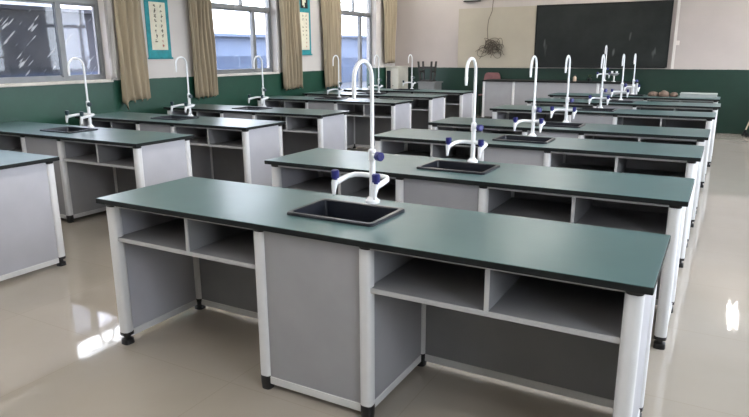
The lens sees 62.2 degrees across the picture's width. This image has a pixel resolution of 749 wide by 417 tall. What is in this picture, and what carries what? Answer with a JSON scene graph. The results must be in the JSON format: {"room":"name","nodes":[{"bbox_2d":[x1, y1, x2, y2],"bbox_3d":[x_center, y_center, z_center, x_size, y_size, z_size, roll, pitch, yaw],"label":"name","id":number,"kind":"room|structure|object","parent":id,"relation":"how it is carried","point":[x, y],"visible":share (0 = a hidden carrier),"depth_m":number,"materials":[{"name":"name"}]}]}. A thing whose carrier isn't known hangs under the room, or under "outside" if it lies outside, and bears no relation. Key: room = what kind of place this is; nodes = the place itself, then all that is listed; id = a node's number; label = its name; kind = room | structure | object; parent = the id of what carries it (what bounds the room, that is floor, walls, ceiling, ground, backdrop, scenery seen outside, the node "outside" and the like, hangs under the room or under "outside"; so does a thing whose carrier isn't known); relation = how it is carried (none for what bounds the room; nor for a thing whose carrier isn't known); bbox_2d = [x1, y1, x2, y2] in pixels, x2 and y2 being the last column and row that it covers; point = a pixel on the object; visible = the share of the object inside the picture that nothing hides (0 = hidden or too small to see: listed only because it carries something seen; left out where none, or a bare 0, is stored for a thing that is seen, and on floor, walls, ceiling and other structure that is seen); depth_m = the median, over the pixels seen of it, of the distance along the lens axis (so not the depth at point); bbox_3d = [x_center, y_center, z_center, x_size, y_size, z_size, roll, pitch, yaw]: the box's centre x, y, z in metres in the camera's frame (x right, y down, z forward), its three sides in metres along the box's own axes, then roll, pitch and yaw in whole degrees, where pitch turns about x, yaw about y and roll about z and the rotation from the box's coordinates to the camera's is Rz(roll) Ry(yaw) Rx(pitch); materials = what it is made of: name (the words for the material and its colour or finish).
{"room":"science classroom","nodes":[
{"label":"science classroom","id":0,"kind":"room"},
{"bbox_2d":[0,0,394,125],"bbox_3d":[-3.462,-2.058,7.607,0.240,3.250,15.780,7,16,28],"label":"wall","id":1,"kind":"structure","parent":0,"point":[44,103],"depth_m":8.62,"materials":[{"name":"paint"}]},
{"bbox_2d":[0,0,113,87],"bbox_3d":[-3.951,-2.166,6.556,0.198,1.725,2.470,7,16,28],"label":"window","id":2,"kind":"structure","parent":1,"relation":"in","point":[32,42],"depth_m":7.01,"materials":[{"name":"metal"}]},
{"bbox_2d":[105,0,116,80],"bbox_3d":[-3.242,-2.453,7.549,0.062,1.757,0.120,7,16,28],"label":"window curtain","id":3,"kind":"object","parent":1,"relation":"hanging from","point":[108,4],"visible":1,"depth_m":7.65,"materials":[{"name":"beige fabric"}]},
{"bbox_2d":[113,0,150,109],"bbox_3d":[-3.073,-2.327,7.819,0.099,2.134,0.456,7,16,28],"label":"window curtain","id":4,"kind":"object","parent":1,"relation":"hanging from","point":[135,85],"visible":1,"depth_m":7.88,"materials":[{"name":"beige fabric"}]},
{"bbox_2d":[143,0,172,58],"bbox_3d":[-2.890,-2.587,8.255,0.023,1.165,0.424,7,16,28],"label":"scroll","id":5,"kind":"object","parent":1,"relation":"attached to","point":[156,11],"visible":1,"depth_m":8.30,"materials":[{"name":"beige paper"}]},
{"bbox_2d":[188,0,218,99],"bbox_3d":[-2.467,-2.620,8.868,0.092,2.081,0.473,7,16,28],"label":"window curtain","id":6,"kind":"object","parent":1,"relation":"hanging from","point":[200,11],"visible":1,"depth_m":8.93,"materials":[{"name":"beige fabric"}]},
{"bbox_2d":[211,0,279,76],"bbox_3d":[-2.090,-2.989,9.807,0.198,1.725,1.560,7,16,28],"label":"window","id":7,"kind":"structure","parent":1,"relation":"in","point":[252,10],"depth_m":10.14,"materials":[{"name":"metal"}]},
{"bbox_2d":[279,0,302,90],"bbox_3d":[-1.423,-3.088,10.690,0.105,2.066,0.576,7,16,28],"label":"window curtain","id":8,"kind":"object","parent":1,"relation":"hanging from","point":[289,9],"visible":1,"depth_m":10.71,"materials":[{"name":"beige fabric"}]},
{"bbox_2d":[299,0,312,54],"bbox_3d":[-1.250,-3.363,11.107,0.023,1.200,0.404,7,16,28],"label":"scroll","id":9,"kind":"object","parent":1,"relation":"attached to","point":[305,22],"visible":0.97,"depth_m":11.16,"materials":[{"name":"beige paper"}]},
{"bbox_2d":[300,0,307,8],"bbox_3d":[-1.254,-3.721,11.019,0.001,0.320,0.220,7,16,28],"label":"picture","id":10,"kind":"object","parent":9,"relation":"attached to","point":[303,3],"depth_m":11.04},
{"bbox_2d":[320,0,341,88],"bbox_3d":[-0.811,-3.350,11.784,0.102,2.096,0.687,7,16,27],"label":"window curtain","id":11,"kind":"object","parent":1,"relation":"hanging from","point":[330,9],"visible":0.95,"depth_m":11.79,"materials":[{"name":"beige fabric"}]},
{"bbox_2d":[341,0,371,87],"bbox_3d":[-0.461,-3.243,12.904,0.066,2.750,1.580,7,16,28],"label":"window","id":12,"kind":"structure","parent":1,"relation":"in","point":[353,12],"depth_m":13.15,"materials":[{"name":"metal"}]},
{"bbox_2d":[383,0,396,63],"bbox_3d":[0.338,-4.059,13.729,0.107,1.676,0.689,7,16,28],"label":"window curtain","id":13,"kind":"object","parent":1,"relation":"hanging from","point":[390,6],"visible":1,"depth_m":13.75,"materials":[{"name":"beige fabric"}]},
{"bbox_2d":[0,133,748,416],"bbox_3d":[0.322,0.070,5.979,8.880,0.120,16.260,7,16,28],"label":"floor","id":14,"kind":"structure","parent":0,"point":[63,353],"depth_m":3.10,"materials":[{"name":"tile"}]},
{"bbox_2d":[0,150,65,280],"bbox_3d":[-3.419,-0.061,4.692,2.514,0.793,0.631,7,16,28],"label":"lab bench","id":15,"kind":"object","parent":14,"relation":"on","point":[31,235],"visible":1,"depth_m":4.17,"materials":[{"name":"grey laminate"}]},
{"bbox_2d":[0,150,59,169],"bbox_3d":[-3.421,-0.421,4.602,2.514,0.026,0.631,7,16,28],"label":"countertop","id":16,"kind":"structure","parent":15,"relation":"on","point":[8,159],"depth_m":4.20,"materials":[{"name":"teal laminate"}]},
{"bbox_2d":[0,121,194,222],"bbox_3d":[-2.813,-0.345,5.812,2.514,0.793,0.631,7,16,28],"label":"lab bench","id":17,"kind":"object","parent":14,"relation":"on","point":[96,162],"visible":0.61,"depth_m":5.49,"materials":[{"name":"grey laminate"}]},
{"bbox_2d":[7,148,21,151],"bbox_3d":[-3.467,-0.596,6.109,0.899,0.018,0.519,7,16,28],"label":"shelf","id":18,"kind":"object","parent":17,"relation":"attached to","point":[8,149],"depth_m":5.95,"materials":[{"name":"grey laminate"}]},
{"bbox_2d":[40,126,97,132],"bbox_3d":[-2.826,-0.629,5.768,0.437,0.220,0.310,7,16,28],"label":"sink","id":19,"kind":"object","parent":17,"relation":"in","point":[67,129],"depth_m":5.80,"materials":[{"name":"metal"}]},
{"bbox_2d":[65,57,94,127],"bbox_3d":[-2.747,-1.074,5.790,0.247,0.657,0.211,7,16,28],"label":"faucet","id":20,"kind":"object","parent":17,"relation":"on","point":[88,114],"visible":1,"depth_m":5.81,"materials":[{"name":"white plastic"}]},
{"bbox_2d":[0,121,194,146],"bbox_3d":[-2.815,-0.704,5.722,2.514,0.026,0.631,7,16,28],"label":"countertop","id":21,"kind":"structure","parent":17,"relation":"on","point":[111,136],"depth_m":5.43,"materials":[{"name":"teal laminate"}]},
{"bbox_2d":[65,153,133,166],"bbox_3d":[-2.189,-0.429,5.420,0.938,0.018,0.519,7,16,28],"label":"shelf","id":22,"kind":"object","parent":17,"relation":"attached to","point":[86,158],"depth_m":5.32,"materials":[{"name":"grey laminate"}]},
{"bbox_2d":[75,112,285,185],"bbox_3d":[-2.167,-0.606,6.844,2.514,0.793,0.631,7,16,28],"label":"lab bench","id":23,"kind":"object","parent":14,"relation":"on","point":[226,149],"visible":0.4,"depth_m":6.52,"materials":[{"name":"grey laminate"}]},
{"bbox_2d":[150,115,198,119],"bbox_3d":[-2.180,-0.890,6.800,0.437,0.220,0.310,7,16,28],"label":"sink","id":24,"kind":"object","parent":23,"relation":"in","point":[170,117],"depth_m":6.84,"materials":[{"name":"metal"}]},
{"bbox_2d":[75,112,285,129],"bbox_3d":[-2.168,-0.966,6.754,2.514,0.026,0.631,7,16,28],"label":"countertop","id":25,"kind":"structure","parent":23,"relation":"on","point":[207,122],"depth_m":6.52,"materials":[{"name":"teal laminate"}]},
{"bbox_2d":[170,56,194,115],"bbox_3d":[-2.101,-1.335,6.822,0.247,0.657,0.211,7,16,28],"label":"faucet","id":26,"kind":"object","parent":23,"relation":"on","point":[188,104],"visible":0.98,"depth_m":6.84,"materials":[{"name":"white plastic"}]},
{"bbox_2d":[190,136,242,146],"bbox_3d":[-1.543,-0.691,6.453,0.938,0.018,0.519,7,16,28],"label":"shelf","id":27,"kind":"object","parent":23,"relation":"attached to","point":[236,141],"depth_m":6.35,"materials":[{"name":"grey laminate"}]},
{"bbox_2d":[163,104,349,155],"bbox_3d":[-1.547,-0.897,7.993,2.514,0.793,0.631,7,16,28],"label":"lab bench","id":28,"kind":"object","parent":14,"relation":"on","point":[304,129],"visible":0.31,"depth_m":7.65,"materials":[{"name":"grey laminate"}]},
{"bbox_2d":[232,106,272,109],"bbox_3d":[-1.560,-1.181,7.949,0.437,0.220,0.310,7,16,28],"label":"sink","id":29,"kind":"object","parent":28,"relation":"in","point":[245,107],"depth_m":7.95,"materials":[{"name":"metal"}]},
{"bbox_2d":[163,104,349,117],"bbox_3d":[-1.548,-1.256,7.903,2.514,0.026,0.631,7,16,28],"label":"countertop","id":30,"kind":"structure","parent":28,"relation":"on","point":[320,113],"depth_m":7.65,"materials":[{"name":"teal laminate"}]},
{"bbox_2d":[248,56,268,106],"bbox_3d":[-1.481,-1.626,7.971,0.247,0.657,0.211,7,16,28],"label":"faucet","id":31,"kind":"object","parent":28,"relation":"on","point":[262,96],"visible":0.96,"depth_m":7.99,"materials":[{"name":"white plastic"}]},
{"bbox_2d":[282,124,317,131],"bbox_3d":[-0.923,-0.981,7.602,0.938,0.018,0.519,7,16,28],"label":"shelf","id":32,"kind":"object","parent":28,"relation":"attached to","point":[303,127],"depth_m":7.50,"materials":[{"name":"grey laminate"}]},
{"bbox_2d":[255,95,413,147],"bbox_3d":[-0.658,-1.316,9.654,2.514,0.793,0.631,7,16,28],"label":"lab bench","id":33,"kind":"object","parent":14,"relation":"on","point":[389,114],"visible":0.46,"depth_m":9.47,"materials":[{"name":"grey laminate"}]},
{"bbox_2d":[314,97,347,99],"bbox_3d":[-0.671,-1.601,9.610,0.437,0.220,0.310,7,16,28],"label":"sink","id":34,"kind":"object","parent":33,"relation":"in","point":[322,98],"depth_m":9.54,"materials":[{"name":"metal"}]},
{"bbox_2d":[255,95,413,104],"bbox_3d":[-0.660,-1.676,9.564,2.514,0.026,0.631,7,16,28],"label":"countertop","id":35,"kind":"structure","parent":33,"relation":"on","point":[285,98],"depth_m":9.35,"materials":[{"name":"teal laminate"}]},
{"bbox_2d":[327,55,343,96],"bbox_3d":[-0.592,-2.046,9.632,0.247,0.657,0.211,7,16,28],"label":"faucet","id":36,"kind":"object","parent":33,"relation":"on","point":[339,89],"visible":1,"depth_m":9.65,"materials":[{"name":"white plastic"}]},
{"bbox_2d":[347,111,390,116],"bbox_3d":[-0.034,-1.401,9.262,0.938,0.018,0.519,7,16,28],"label":"shelf","id":37,"kind":"object","parent":33,"relation":"attached to","point":[352,113],"depth_m":9.19,"materials":[{"name":"grey laminate"}]},
{"bbox_2d":[302,91,447,129],"bbox_3d":[-0.028,-1.596,10.760,2.514,0.793,0.631,7,16,28],"label":"lab bench","id":38,"kind":"object","parent":14,"relation":"on","point":[425,108],"visible":0.38,"depth_m":10.47,"materials":[{"name":"grey laminate"}]},
{"bbox_2d":[357,92,386,94],"bbox_3d":[-0.041,-1.881,10.716,0.437,0.220,0.310,7,16,28],"label":"sink","id":39,"kind":"object","parent":38,"relation":"in","point":[365,93],"depth_m":10.63,"materials":[{"name":"metal"}]},
{"bbox_2d":[302,91,447,98],"bbox_3d":[-0.029,-1.956,10.670,2.514,0.026,0.631,7,16,28],"label":"countertop","id":40,"kind":"structure","parent":38,"relation":"on","point":[391,95],"depth_m":10.48,"materials":[{"name":"teal laminate"}]},
{"bbox_2d":[368,55,382,92],"bbox_3d":[0.038,-2.325,10.738,0.247,0.657,0.211,7,16,28],"label":"faucet","id":41,"kind":"object","parent":38,"relation":"on","point":[379,85],"visible":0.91,"depth_m":10.76,"materials":[{"name":"white plastic"}]},
{"bbox_2d":[411,106,428,109],"bbox_3d":[0.596,-1.681,10.368,0.938,0.018,0.519,7,16,28],"label":"shelf","id":42,"kind":"object","parent":38,"relation":"attached to","point":[412,107],"depth_m":10.24,"materials":[{"name":"grey laminate"}]},
{"bbox_2d":[96,176,670,416],"bbox_3d":[-0.112,0.398,2.801,2.514,0.793,0.631,7,16,28],"label":"lab bench","id":43,"kind":"object","parent":14,"relation":"on","point":[347,295],"visible":1,"depth_m":2.60,"materials":[{"name":"teal laminate"}]},
{"bbox_2d":[120,218,254,264],"bbox_3d":[-0.765,0.146,3.099,0.899,0.018,0.519,7,16,28],"label":"shelf","id":44,"kind":"object","parent":43,"relation":"attached to","point":[236,247],"depth_m":3.00,"materials":[{"name":"grey laminate"}]},
{"bbox_2d":[287,198,403,226],"bbox_3d":[-0.125,0.113,2.757,0.437,0.220,0.310,7,16,28],"label":"sink","id":45,"kind":"object","parent":43,"relation":"in","point":[349,213],"depth_m":2.82,"materials":[{"name":"metal"}]},
{"bbox_2d":[331,59,388,203],"bbox_3d":[-0.046,-0.332,2.779,0.247,0.657,0.211,7,16,28],"label":"faucet","id":46,"kind":"object","parent":43,"relation":"on","point":[375,184],"visible":0.99,"depth_m":2.80,"materials":[{"name":"white plastic"}]},
{"bbox_2d":[96,176,670,294],"bbox_3d":[-0.113,0.038,2.711,2.514,0.026,0.631,7,16,28],"label":"countertop","id":47,"kind":"structure","parent":43,"relation":"on","point":[612,258],"depth_m":2.43,"materials":[{"name":"teal laminate"}]},
{"bbox_2d":[372,257,624,337],"bbox_3d":[0.512,0.313,2.409,0.938,0.018,0.519,7,16,28],"label":"shelf","id":48,"kind":"object","parent":43,"relation":"attached to","point":[581,310],"depth_m":2.31,"materials":[{"name":"grey laminate"}]},
{"bbox_2d":[385,66,408,88],"bbox_3d":[0.508,-2.643,14.146,0.340,1.175,0.530,7,16,28],"label":"base cabinet","id":49,"kind":"object","parent":14,"relation":"on","point":[395,75],"visible":0.56,"depth_m":13.88,"materials":[{"name":"paint"}]},
{"bbox_2d":[344,88,472,117],"bbox_3d":[0.618,-1.874,11.859,2.514,0.793,0.631,7,16,28],"label":"lab bench","id":50,"kind":"object","parent":14,"relation":"on","point":[458,103],"visible":0.36,"depth_m":11.49,"materials":[{"name":"grey laminate"}]},
{"bbox_2d":[393,89,419,90],"bbox_3d":[0.605,-2.159,11.815,0.437,0.220,0.310,7,16,28],"label":"sink","id":51,"kind":"object","parent":50,"relation":"in","point":[393,89],"depth_m":11.73,"materials":[{"name":"metal"}]},
{"bbox_2d":[344,88,472,93],"bbox_3d":[0.616,-2.234,11.769,2.514,0.026,0.631,7,16,28],"label":"countertop","id":52,"kind":"structure","parent":50,"relation":"on","point":[357,89],"depth_m":11.55,"materials":[{"name":"teal laminate"}]},
{"bbox_2d":[402,54,415,88],"bbox_3d":[0.684,-2.604,11.837,0.247,0.657,0.211,7,16,28],"label":"faucet","id":53,"kind":"object","parent":50,"relation":"on","point":[412,82],"visible":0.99,"depth_m":11.86,"materials":[{"name":"white plastic"}]},
{"bbox_2d":[445,101,459,103],"bbox_3d":[1.242,-1.959,11.467,0.938,0.018,0.519,7,16,28],"label":"shelf","id":54,"kind":"object","parent":50,"relation":"attached to","point":[446,102],"depth_m":11.34,"materials":[{"name":"grey laminate"}]},
{"bbox_2d":[417,81,442,89],"bbox_3d":[1.194,-2.310,13.442,0.440,0.865,0.420,7,16,28],"label":"stand","id":55,"kind":"object","parent":14,"relation":"on","point":[435,85],"visible":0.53,"depth_m":13.21,"materials":[{"name":"grey paint"}]},
{"bbox_2d":[417,61,436,81],"bbox_3d":[1.131,-2.942,13.319,0.344,0.420,0.274,7,16,28],"label":"wooden stool","id":56,"kind":"object","parent":55,"relation":"on","point":[423,67],"visible":1,"depth_m":13.29,"materials":[{"name":"brown wood"}]},
{"bbox_2d":[264,148,694,349],"bbox_3d":[0.526,0.130,3.858,2.514,0.793,0.631,7,16,28],"label":"lab bench","id":57,"kind":"object","parent":14,"relation":"on","point":[627,201],"visible":0.54,"depth_m":3.54,"materials":[{"name":"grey laminate"}]},
{"bbox_2d":[285,177,395,200],"bbox_3d":[-0.127,-0.122,4.156,0.899,0.018,0.519,7,16,28],"label":"shelf","id":58,"kind":"object","parent":57,"relation":"attached to","point":[316,184],"depth_m":4.18,"materials":[{"name":"grey laminate"}]},
{"bbox_2d":[416,160,499,174],"bbox_3d":[0.513,-0.154,3.815,0.437,0.220,0.310,7,16,28],"label":"sink","id":59,"kind":"object","parent":57,"relation":"in","point":[459,167],"depth_m":3.86,"materials":[{"name":"plastic"}]},
{"bbox_2d":[446,57,487,162],"bbox_3d":[0.592,-0.600,3.836,0.247,0.657,0.211,7,16,28],"label":"faucet","id":60,"kind":"object","parent":57,"relation":"on","point":[481,143],"visible":0.99,"depth_m":3.87,"materials":[{"name":"white plastic"}]},
{"bbox_2d":[264,148,694,206],"bbox_3d":[0.524,-0.230,3.768,2.514,0.026,0.631,7,16,28],"label":"countertop","id":61,"kind":"structure","parent":57,"relation":"on","point":[654,189],"depth_m":3.51,"materials":[{"name":"teal laminate"}]},
{"bbox_2d":[489,197,667,234],"bbox_3d":[1.150,0.045,3.467,0.938,0.018,0.519,7,16,28],"label":"shelf","id":62,"kind":"object","parent":57,"relation":"attached to","point":[635,218],"depth_m":3.50,"materials":[{"name":"grey laminate"}]},
{"bbox_2d":[374,128,703,267],"bbox_3d":[1.213,-0.172,5.052,2.514,0.793,0.631,7,16,28],"label":"lab bench","id":63,"kind":"object","parent":14,"relation":"on","point":[659,159],"visible":0.44,"depth_m":4.79,"materials":[{"name":"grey laminate"}]},
{"bbox_2d":[397,151,477,159],"bbox_3d":[0.560,-0.424,5.350,0.899,0.018,0.519,7,16,28],"label":"shelf","id":64,"kind":"object","parent":63,"relation":"attached to","point":[457,154],"depth_m":5.50,"materials":[{"name":"grey laminate"}]},
{"bbox_2d":[492,135,554,143],"bbox_3d":[1.200,-0.456,5.008,0.437,0.220,0.310,7,16,28],"label":"sink","id":65,"kind":"object","parent":63,"relation":"in","point":[503,138],"depth_m":5.04,"materials":[{"name":"plastic"}]},
{"bbox_2d":[513,56,545,136],"bbox_3d":[1.279,-0.901,5.030,0.247,0.657,0.211,7,16,28],"label":"faucet","id":66,"kind":"object","parent":63,"relation":"on","point":[516,121],"visible":0.98,"depth_m":5.06,"materials":[{"name":"white plastic"}]},
{"bbox_2d":[374,128,703,161],"bbox_3d":[1.211,-0.531,4.962,2.514,0.026,0.631,7,16,28],"label":"countertop","id":67,"kind":"structure","parent":63,"relation":"on","point":[560,144],"depth_m":4.71,"materials":[{"name":"teal laminate"}]},
{"bbox_2d":[558,163,684,177],"bbox_3d":[1.837,-0.257,4.661,0.938,0.018,0.519,7,16,28],"label":"shelf","id":68,"kind":"object","parent":63,"relation":"attached to","point":[634,169],"depth_m":4.80,"materials":[{"name":"grey laminate"}]},
{"bbox_2d":[428,117,709,226],"bbox_3d":[1.795,-0.423,6.043,2.514,0.793,0.631,7,16,28],"label":"lab bench","id":69,"kind":"object","parent":14,"relation":"on","point":[650,134],"visible":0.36,"depth_m":5.76,"materials":[{"name":"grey laminate"}]},
{"bbox_2d":[535,122,585,127],"bbox_3d":[1.782,-0.707,5.999,0.437,0.220,0.310,7,16,28],"label":"sink","id":70,"kind":"object","parent":69,"relation":"in","point":[548,124],"depth_m":6.01,"materials":[{"name":"plastic"}]},
{"bbox_2d":[550,55,576,122],"bbox_3d":[1.861,-1.152,6.021,0.247,0.657,0.211,7,16,28],"label":"faucet","id":71,"kind":"object","parent":69,"relation":"on","point":[567,99],"visible":0.99,"depth_m":6.05,"materials":[{"name":"white plastic"}]},
{"bbox_2d":[428,117,709,139],"bbox_3d":[1.794,-0.782,5.953,2.514,0.026,0.631,7,16,28],"label":"countertop","id":72,"kind":"structure","parent":69,"relation":"on","point":[603,129],"depth_m":5.70,"materials":[{"name":"teal laminate"}]},
{"bbox_2d":[490,105,715,187],"bbox_3d":[2.704,-0.816,7.596,2.514,0.793,0.631,7,16,28],"label":"lab bench","id":73,"kind":"object","parent":14,"relation":"on","point":[656,118],"visible":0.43,"depth_m":7.33,"materials":[{"name":"grey laminate"}]},
{"bbox_2d":[576,107,616,111],"bbox_3d":[2.691,-1.100,7.553,0.437,0.220,0.310,7,16,28],"label":"sink","id":74,"kind":"object","parent":73,"relation":"in","point":[581,108],"depth_m":7.49,"materials":[{"name":"plastic"}]},
{"bbox_2d":[588,54,609,107],"bbox_3d":[2.770,-1.545,7.574,0.247,0.657,0.211,7,16,28],"label":"faucet","id":75,"kind":"object","parent":73,"relation":"on","point":[601,97],"visible":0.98,"depth_m":7.61,"materials":[{"name":"white plastic"}]},
{"bbox_2d":[490,105,715,119],"bbox_3d":[2.703,-1.175,7.506,2.514,0.026,0.631,7,16,28],"label":"countertop","id":76,"kind":"structure","parent":73,"relation":"on","point":[519,108],"depth_m":7.22,"materials":[{"name":"teal laminate"}]},
{"bbox_2d":[525,98,720,166],"bbox_3d":[3.447,-1.128,8.831,2.514,0.793,0.631,7,16,28],"label":"lab bench","id":77,"kind":"object","parent":14,"relation":"on","point":[614,104],"visible":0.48,"depth_m":8.52,"materials":[{"name":"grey laminate"}]},
{"bbox_2d":[602,100,634,102],"bbox_3d":[3.434,-1.413,8.787,0.437,0.220,0.310,7,16,28],"label":"sink","id":78,"kind":"object","parent":77,"relation":"in","point":[610,101],"depth_m":8.80,"materials":[{"name":"plastic"}]},
{"bbox_2d":[611,54,628,99],"bbox_3d":[3.513,-1.858,8.809,0.247,0.657,0.211,7,16,28],"label":"faucet","id":79,"kind":"object","parent":77,"relation":"on","point":[621,91],"visible":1,"depth_m":8.84,"materials":[{"name":"white plastic"}]},
{"bbox_2d":[525,98,720,108],"bbox_3d":[3.446,-1.488,8.741,2.514,0.026,0.631,7,16,28],"label":"countertop","id":80,"kind":"structure","parent":77,"relation":"on","point":[538,100],"depth_m":8.47,"materials":[{"name":"teal laminate"}]},
{"bbox_2d":[548,93,720,102],"bbox_3d":[4.128,-1.440,10.063,2.514,0.793,0.631,7,16,28],"label":"lab bench","id":81,"kind":"object","parent":14,"relation":"on","point":[633,97],"visible":0.23,"depth_m":9.79,"materials":[{"name":"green laminate"}]},
{"bbox_2d":[614,94,645,96],"bbox_3d":[4.115,-1.724,10.019,0.437,0.220,0.310,7,16,28],"label":"sink","id":82,"kind":"object","parent":81,"relation":"in","point":[634,95],"depth_m":9.95,"materials":[{"name":"plastic"}]},
{"bbox_2d":[624,54,639,93],"bbox_3d":[4.194,-2.169,10.041,0.247,0.657,0.211,7,16,28],"label":"faucet","id":83,"kind":"object","parent":81,"relation":"on","point":[635,55],"visible":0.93,"depth_m":10.09,"materials":[{"name":"white plastic"}]},
{"bbox_2d":[648,91,657,95],"bbox_3d":[4.420,-1.822,9.850,0.168,0.074,0.166,-2,14,-8],"label":"cloth bundle","id":84,"kind":"object","parent":81,"relation":"on","point":[653,93],"visible":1,"depth_m":9.79,"materials":[{"name":"brown fabric"}]},
{"bbox_2d":[658,90,668,96],"bbox_3d":[4.547,-1.810,9.757,0.171,0.093,0.188,7,16,28],"label":"cloth bundle","id":85,"kind":"object","parent":81,"relation":"on","point":[663,93],"visible":1,"depth_m":9.70,"materials":[{"name":"brown fabric"}]},
{"bbox_2d":[669,92,677,96],"bbox_3d":[4.669,-1.781,9.681,0.126,0.074,0.177,7,16,28],"label":"cloth bundle","id":86,"kind":"object","parent":81,"relation":"on","point":[673,94],"visible":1,"depth_m":9.63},
{"bbox_2d":[680,92,717,97],"bbox_3d":[4.986,-1.742,9.547,0.510,0.062,0.330,7,16,28],"label":"flat box","id":87,"kind":"object","parent":81,"relation":"on","point":[682,94],"visible":1,"depth_m":9.45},
{"bbox_2d":[741,122,748,136],"bbox_3d":[6.733,-1.903,10.908,0.498,1.250,0.152,-5,15,-18],"label":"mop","id":88,"kind":"object","parent":14,"relation":"on","point":[744,132],"visible":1,"depth_m":10.97,"materials":[{"name":"brown wood"}]},
{"bbox_2d":[476,114,491,118],"bbox_3d":[3.607,-1.625,12.134,4.050,0.150,1.430,7,16,28],"label":"platform","id":89,"kind":"object","parent":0,"point":[477,115],"depth_m":13.13,"materials":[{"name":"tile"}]},
{"bbox_2d":[478,72,500,115],"bbox_3d":[2.448,-2.426,13.194,0.420,0.900,0.326,7,16,28],"label":"chair","id":90,"kind":"object","parent":89,"relation":"on","point":[489,75],"visible":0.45,"depth_m":13.20,"materials":[{"name":"red plastic"}]},
{"bbox_2d":[482,79,638,117],"bbox_3d":[3.543,-2.091,12.082,2.860,0.780,0.580,7,16,28],"label":"desk","id":91,"kind":"object","parent":89,"relation":"on","point":[496,92],"visible":0.36,"depth_m":12.06,"materials":[{"name":"grey plastic"}]},
{"bbox_2d":[482,79,638,83],"bbox_3d":[3.542,-2.457,11.991,2.860,0.026,0.580,7,16,28],"label":"countertop","id":92,"kind":"structure","parent":91,"relation":"on","point":[492,80],"depth_m":11.81,"materials":[{"name":"laminate"}]},
{"bbox_2d":[587,74,591,81],"bbox_3d":[4.018,-2.443,11.574,0.099,0.144,0.100,7,16,28],"label":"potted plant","id":93,"kind":"object","parent":91,"relation":"on","point":[589,79],"visible":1,"depth_m":11.55,"materials":[{"name":"green plant"}]},
{"bbox_2d":[597,45,610,80],"bbox_3d":[4.304,-2.711,11.582,0.247,0.657,0.211,7,16,28],"label":"faucet","id":94,"kind":"object","parent":91,"relation":"on","point":[605,68],"visible":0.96,"depth_m":11.63,"materials":[{"name":"white plastic"}]},
{"bbox_2d":[609,71,618,81],"bbox_3d":[4.408,-2.429,11.419,0.167,0.190,0.170,7,16,28],"label":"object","id":95,"kind":"object","parent":91,"relation":"on","point":[611,73],"visible":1,"depth_m":11.38,"materials":[{"name":"metal"}]},
{"bbox_2d":[395,0,748,133],"bbox_3d":[4.203,-3.282,12.359,8.880,3.250,0.240,7,16,28],"label":"wall","id":96,"kind":"structure","parent":0,"point":[712,52],"depth_m":11.71,"materials":[{"name":"paint"}]},
{"bbox_2d":[463,0,480,1],"bbox_3d":[2.068,-4.417,13.110,0.400,0.095,0.069,7,16,28],"label":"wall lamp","id":97,"kind":"object","parent":96,"relation":"attached to","point":[463,0],"visible":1,"depth_m":13.11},
{"bbox_2d":[457,6,536,67],"bbox_3d":[2.549,-3.595,13.071,1.675,1.225,0.021,7,16,28],"label":"board","id":98,"kind":"object","parent":96,"relation":"attached to","point":[516,26],"visible":1,"depth_m":13.02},
{"bbox_2d":[534,0,673,67],"bbox_3d":[4.367,-3.359,12.052,2.504,1.217,0.083,7,16,28],"label":"blackboard","id":99,"kind":"object","parent":96,"relation":"attached to","point":[582,31],"visible":0.94,"depth_m":12.01,"materials":[{"name":"stone"}]},
{"bbox_2d":[671,0,680,68],"bbox_3d":[5.553,-3.625,11.339,0.045,2.100,0.030,7,16,28],"label":"trim","id":100,"kind":"structure","parent":96,"relation":"attached to","point":[679,1],"depth_m":11.43,"materials":[{"name":"paint"}]},
{"bbox_3d":[0.308,-3.213,5.156,8.880,0.150,16.260,7,16,28],"label":"ceiling","id":101,"kind":"structure","parent":0,"visible":0},
{"bbox_2d":[475,0,503,57],"bbox_3d":[2.435,-4.102,12.934,0.645,1.923,0.054,7,16,28],"label":"hanging cable","id":102,"kind":"object","parent":101,"relation":"hanging from","point":[489,49],"visible":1,"depth_m":13.08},
{"label":"outside","id":103,"kind":"structure","parent":0,"visible":0},
{"bbox_2d":[340,81,366,91],"bbox_3d":[-22.208,-5.799,31.209,55.660,0.200,110.000,7,16,28],"label":"ground","id":104,"kind":"structure","parent":103,"point":[347,85],"depth_m":34.88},
{"bbox_2d":[61,8,97,74],"bbox_3d":[-13.466,-4.706,19.756,6.600,3.170,13.200,7,16,28],"label":"building","id":105,"kind":"structure","parent":104,"relation":"on","point":[78,29],"depth_m":20.28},
{"bbox_2d":[214,33,266,69],"bbox_3d":[-9.098,-7.119,30.447,7.600,2.620,9.600,7,16,28],"label":"building","id":106,"kind":"structure","parent":104,"relation":"on","point":[233,51],"depth_m":28.25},
{"bbox_2d":[256,34,366,82],"bbox_3d":[-4.344,-10.068,41.726,8.600,2.820,13.600,7,16,28],"label":"building","id":107,"kind":"structure","parent":104,"relation":"on","point":[349,43],"depth_m":38.70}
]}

